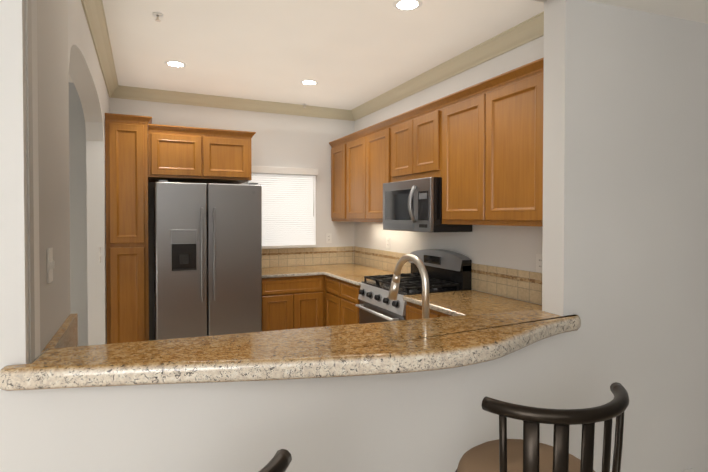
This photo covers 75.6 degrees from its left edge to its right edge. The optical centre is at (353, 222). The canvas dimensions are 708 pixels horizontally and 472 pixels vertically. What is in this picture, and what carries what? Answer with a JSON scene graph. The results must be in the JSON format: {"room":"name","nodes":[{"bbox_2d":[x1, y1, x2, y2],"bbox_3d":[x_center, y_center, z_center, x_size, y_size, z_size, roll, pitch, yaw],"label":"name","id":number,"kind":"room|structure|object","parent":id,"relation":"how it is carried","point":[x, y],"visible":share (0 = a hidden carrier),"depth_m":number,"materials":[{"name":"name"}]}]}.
{"room":"kitchen","nodes":[
{"label":"kitchen","id":0,"kind":"room"},
{"bbox_2d":[25,0,108,362],"bbox_3d":[-1.710,0.042,2.852,0.125,2.800,3.450,0,1,-25],"label":"wall","id":1,"kind":"structure","parent":0,"point":[65,47],"depth_m":1.82,"materials":[{"name":"paint"}]},
{"bbox_2d":[47,248,53,282],"bbox_3d":[-1.043,0.145,1.570,0.012,0.116,0.072,0,1,-25],"label":"light switch","id":2,"kind":"object","parent":1,"relation":"attached to","point":[50,264],"depth_m":1.55,"materials":[{"name":"white plastic"}]},
{"bbox_2d":[41,313,77,352],"bbox_3d":[-1.101,0.473,1.724,0.028,0.139,0.620,0,1,-25],"label":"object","id":3,"kind":"object","parent":1,"relation":"attached to","point":[66,334],"visible":0.5,"depth_m":1.77,"materials":[{"name":"brown stone"}]},
{"bbox_2d":[99,247,100,262],"bbox_3d":[-1.854,0.235,3.334,0.012,0.116,0.072,0,1,-25],"label":"light switch","id":4,"kind":"object","parent":1,"relation":"attached to","point":[99,247],"depth_m":3.31,"materials":[{"name":"white plastic"}]},
{"bbox_2d":[81,0,120,97],"bbox_3d":[-1.598,-1.246,2.841,0.086,0.105,3.530,0,1,-25],"label":"crown molding","id":5,"kind":"structure","parent":1,"relation":"attached to","point":[94,12],"depth_m":3.15,"materials":[{"name":"beige paint"}]},
{"bbox_2d":[68,82,353,345],"bbox_3d":[-1.818,0.014,4.771,4.555,2.800,0.125,0,1,-25],"label":"wall","id":6,"kind":"structure","parent":0,"point":[285,140],"depth_m":4.85,"materials":[{"name":"paint"}]},
{"bbox_2d":[148,124,255,183],"bbox_3d":[-1.504,-0.643,4.479,0.944,0.461,0.642,0,1,-25],"label":"upper cabinet","id":7,"kind":"object","parent":6,"relation":"attached to","point":[183,154],"visible":1,"depth_m":4.20,"materials":[{"name":"brown wood"}]},
{"bbox_2d":[117,86,348,119],"bbox_3d":[-1.172,-1.276,4.933,2.430,0.105,0.086,0,1,-25],"label":"crown molding","id":8,"kind":"structure","parent":6,"relation":"attached to","point":[132,93],"depth_m":4.86,"materials":[{"name":"beige paint"}]},
{"bbox_2d":[247,166,317,248],"bbox_3d":[-0.796,-0.169,5.126,0.810,0.905,0.075,0,1,-25],"label":"window blind","id":9,"kind":"object","parent":6,"relation":"attached to","point":[288,208],"visible":0.81,"depth_m":5.14,"materials":[{"name":"grey plastic"}]},
{"bbox_2d":[262,246,353,266],"bbox_3d":[-0.601,0.389,5.260,1.290,0.201,0.010,0,1,-25],"label":"tile backsplash","id":10,"kind":"structure","parent":6,"relation":"attached to","point":[329,255],"depth_m":5.28,"materials":[{"name":"tile"}]},
{"bbox_2d":[326,233,331,242],"bbox_3d":[-0.298,0.182,5.400,0.072,0.116,0.008,0,1,-25],"label":"electrical outlet","id":11,"kind":"object","parent":6,"relation":"attached to","point":[328,235],"depth_m":5.40,"materials":[{"name":"white plastic"}]},
{"bbox_2d":[68,0,543,109],"bbox_3d":[-1.084,-1.333,3.159,4.555,0.060,3.980,0,1,-25],"label":"ceiling","id":12,"kind":"structure","parent":0,"point":[349,54],"depth_m":3.30,"materials":[{"name":"paint"}]},
{"bbox_2d":[164,60,186,67],"bbox_3d":[-1.470,-1.307,3.764,0.175,0.007,0.175,-1,1,-34],"label":"recessed light","id":13,"kind":"object","parent":12,"relation":"in","point":[172,63],"depth_m":3.74,"materials":[{"name":"white plastic"}]},
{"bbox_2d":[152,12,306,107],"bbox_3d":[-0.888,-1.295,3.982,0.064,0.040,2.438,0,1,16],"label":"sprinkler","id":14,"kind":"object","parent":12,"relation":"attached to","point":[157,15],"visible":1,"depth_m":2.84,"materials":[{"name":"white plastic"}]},
{"bbox_2d":[300,80,318,84],"bbox_3d":[-0.420,-1.315,4.280,0.175,0.007,0.175,-1,1,-34],"label":"recessed light","id":15,"kind":"object","parent":12,"relation":"in","point":[306,82],"depth_m":4.28,"materials":[{"name":"white plastic"}]},
{"bbox_2d":[393,0,421,10],"bbox_3d":[0.317,-1.292,2.704,0.175,0.007,0.175,-1,1,-34],"label":"recessed light","id":16,"kind":"object","parent":12,"relation":"in","point":[405,5],"depth_m":2.70,"materials":[{"name":"white plastic"}]},
{"bbox_2d":[0,0,707,471],"bbox_3d":[0.614,0.056,1.875,9.700,2.800,0.125,0,1,-19],"label":"wall","id":17,"kind":"structure","parent":0,"point":[624,262],"depth_m":1.91,"materials":[{"name":"paint"}]},
{"bbox_2d":[0,309,580,390],"bbox_3d":[0.004,0.420,1.531,2.030,0.062,0.439,0,1,-19],"label":"bar","id":18,"kind":"object","parent":17,"relation":"on","point":[405,346],"visible":1,"depth_m":1.39,"materials":[{"name":"brown stone"}]},
{"bbox_2d":[354,36,543,304],"bbox_3d":[0.833,0.026,3.892,0.125,2.800,3.690,0,1,-25],"label":"wall","id":19,"kind":"structure","parent":0,"point":[516,247],"depth_m":3.55,"materials":[{"name":"paint"}]},
{"bbox_2d":[329,137,344,220],"bbox_3d":[-0.045,-0.482,5.259,0.315,0.926,0.453,0,1,-25],"label":"upper cabinet","id":20,"kind":"object","parent":19,"relation":"attached to","point":[338,146],"depth_m":5.20,"materials":[{"name":"brown wood"}]},
{"bbox_2d":[345,129,364,221],"bbox_3d":[0.153,-0.475,4.829,0.315,0.926,0.495,0,1,-25],"label":"upper cabinet","id":21,"kind":"object","parent":19,"relation":"attached to","point":[354,142],"depth_m":4.78,"materials":[{"name":"brown wood"}]},
{"bbox_2d":[365,119,388,221],"bbox_3d":[0.359,-0.469,4.380,0.315,0.926,0.492,0,1,-25],"label":"upper cabinet","id":22,"kind":"object","parent":19,"relation":"attached to","point":[377,135],"depth_m":4.35,"materials":[{"name":"brown wood"}]},
{"bbox_2d":[386,237,389,248],"bbox_3d":[0.356,0.209,4.770,0.008,0.116,0.072,0,1,-25],"label":"electrical outlet","id":23,"kind":"object","parent":19,"relation":"attached to","point":[387,238],"depth_m":4.76,"materials":[{"name":"white plastic"}]},
{"bbox_2d":[389,111,408,182],"bbox_3d":[0.543,-0.639,3.979,0.315,0.573,0.379,0,1,-25],"label":"upper cabinet","id":24,"kind":"object","parent":19,"relation":"attached to","point":[399,124],"depth_m":3.95,"materials":[{"name":"brown wood"}]},
{"bbox_2d":[409,98,440,179],"bbox_3d":[0.701,-0.634,3.636,0.315,0.573,0.375,0,1,-25],"label":"upper cabinet","id":25,"kind":"object","parent":19,"relation":"attached to","point":[422,119],"depth_m":3.61,"materials":[{"name":"brown wood"}]},
{"bbox_2d":[383,177,471,232],"bbox_3d":[0.555,-0.140,3.784,0.458,0.412,0.748,0,1,-25],"label":"microwave","id":26,"kind":"object","parent":25,"relation":"attached to","point":[414,205],"visible":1,"depth_m":3.54,"materials":[{"name":"silver metal"}]},
{"bbox_2d":[349,11,543,120],"bbox_3d":[0.704,-1.261,3.902,0.086,0.105,3.530,0,1,-25],"label":"crown molding","id":27,"kind":"structure","parent":19,"relation":"attached to","point":[524,32],"depth_m":3.58,"materials":[{"name":"beige paint"}]},
{"bbox_2d":[354,246,541,304],"bbox_3d":[0.694,0.407,4.030,0.013,0.201,3.328,0,1,-25],"label":"tile backsplash","id":28,"kind":"structure","parent":19,"relation":"attached to","point":[519,284],"depth_m":3.33,"materials":[{"name":"tile"}]},
{"bbox_2d":[437,82,480,224],"bbox_3d":[0.884,-0.452,3.242,0.315,0.926,0.491,0,1,-25],"label":"upper cabinet","id":29,"kind":"object","parent":19,"relation":"attached to","point":[478,148],"depth_m":3.19,"materials":[{"name":"brown wood"}]},
{"bbox_2d":[481,57,543,226],"bbox_3d":[1.119,-0.445,2.731,0.315,0.926,0.635,0,1,-25],"label":"upper cabinet","id":30,"kind":"object","parent":19,"relation":"attached to","point":[511,101],"depth_m":2.74,"materials":[{"name":"brown wood"}]},
{"bbox_2d":[536,254,541,272],"bbox_3d":[1.201,0.260,2.936,0.008,0.116,0.072,0,1,-25],"label":"electrical outlet","id":31,"kind":"object","parent":19,"relation":"attached to","point":[538,256],"depth_m":2.94,"materials":[{"name":"white plastic"}]},
{"bbox_2d":[587,0,707,23],"bbox_3d":[1.180,-0.935,0.191,9.700,0.050,3.400,0,1,-19],"label":"ceiling","id":32,"kind":"structure","parent":0,"point":[694,10],"depth_m":1.98,"materials":[{"name":"paint"}]},
{"bbox_3d":[0.880,1.488,1.380,10.200,0.050,8.930,0,1,-25],"label":"floor","id":33,"kind":"structure","parent":0,"visible":0},
{"bbox_2d":[105,113,151,343],"bbox_3d":[-2.065,0.246,4.222,0.364,2.351,0.662,0,1,-25],"label":"pantry cabinet","id":34,"kind":"object","parent":33,"relation":"on","point":[126,176],"visible":0.79,"depth_m":3.93,"materials":[{"name":"brown wood"}]},
{"bbox_2d":[154,180,261,339],"bbox_3d":[-1.419,0.523,4.385,0.906,1.792,0.862,0,1,-25],"label":"refrigerator","id":35,"kind":"object","parent":33,"relation":"on","point":[208,259],"visible":0.9,"depth_m":4.03,"materials":[{"name":"silver metal"}]},
{"bbox_2d":[258,449,291,471],"bbox_3d":[-0.346,0.948,0.890,0.484,1.048,0.484,0,1,-19],"label":"bar stool","id":36,"kind":"object","parent":33,"relation":"on","point":[280,460],"visible":1,"depth_m":0.82,"materials":[{"name":"brown wood"}]},
{"bbox_2d":[262,275,325,330],"bbox_3d":[-0.730,0.976,4.867,0.700,0.872,0.627,0,1,-25],"label":"base cabinet","id":37,"kind":"object","parent":33,"relation":"on","point":[305,302],"depth_m":4.58,"materials":[{"name":"brown wood"}]},
{"bbox_2d":[262,265,324,278],"bbox_3d":[-0.743,0.517,4.851,0.668,0.040,0.637,0,1,-25],"label":"countertop","id":38,"kind":"structure","parent":37,"relation":"on","point":[305,270],"depth_m":4.69,"materials":[{"name":"brown stone"}]},
{"bbox_2d":[309,263,401,285],"bbox_3d":[0.016,0.519,4.759,0.634,0.040,1.439,0,1,-25],"label":"countertop","id":39,"kind":"structure","parent":37,"relation":"on","point":[353,273],"depth_m":4.69,"materials":[{"name":"brown stone"}]},
{"bbox_2d":[326,276,337,325],"bbox_3d":[0.064,0.979,4.675,0.623,0.872,0.400,0,1,-25],"label":"base cabinet","id":40,"kind":"object","parent":33,"relation":"on","point":[331,283],"depth_m":4.57,"materials":[{"name":"brown wood"}]},
{"bbox_2d":[338,279,360,324],"bbox_3d":[0.234,0.984,4.305,0.623,0.872,0.413,0,1,-25],"label":"base cabinet","id":41,"kind":"object","parent":33,"relation":"on","point":[348,293],"depth_m":4.21,"materials":[{"name":"brown wood"}]},
{"bbox_2d":[355,249,471,323],"bbox_3d":[0.450,0.829,3.749,0.672,1.200,0.752,0,1,-25],"label":"gas range","id":42,"kind":"object","parent":33,"relation":"on","point":[449,271],"visible":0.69,"depth_m":3.65,"materials":[{"name":"silver metal"}]},
{"bbox_2d":[406,302,433,319],"bbox_3d":[0.731,1.000,3.227,0.623,0.872,0.413,0,1,-25],"label":"base cabinet","id":43,"kind":"object","parent":33,"relation":"on","point":[413,311],"depth_m":3.17,"materials":[{"name":"brown wood"}]},
{"bbox_2d":[434,311,449,317],"bbox_3d":[0.903,1.005,2.854,0.623,0.872,0.410,0,1,-25],"label":"base cabinet","id":44,"kind":"object","parent":33,"relation":"on","point":[436,314],"depth_m":2.92,"materials":[{"name":"brown wood"}]},
{"bbox_2d":[403,290,514,307],"bbox_3d":[0.746,0.542,3.177,0.632,0.040,0.513,0,1,-25],"label":"countertop","id":45,"kind":"structure","parent":44,"relation":"on","point":[464,302],"depth_m":3.15,"materials":[{"name":"brown stone"}]},
{"bbox_2d":[429,299,541,315],"bbox_3d":[0.142,0.557,2.121,2.614,0.040,0.900,0,1,-25],"label":"countertop","id":46,"kind":"structure","parent":44,"relation":"on","point":[507,305],"depth_m":2.84,"materials":[{"name":"brown stone"}]},
{"bbox_2d":[388,254,428,318],"bbox_3d":[0.270,0.338,2.050,0.133,0.400,0.318,0,1,-19],"label":"faucet","id":47,"kind":"object","parent":46,"relation":"on","point":[395,282],"visible":0.71,"depth_m":1.97,"materials":[{"name":"silver metal"}]},
{"bbox_2d":[455,382,628,471],"bbox_3d":[0.481,0.943,1.252,0.484,1.048,0.484,0,1,-14],"label":"bar stool","id":48,"kind":"object","parent":33,"relation":"on","point":[529,452],"visible":1,"depth_m":1.06,"materials":[{"name":"brown wood"}]}
]}

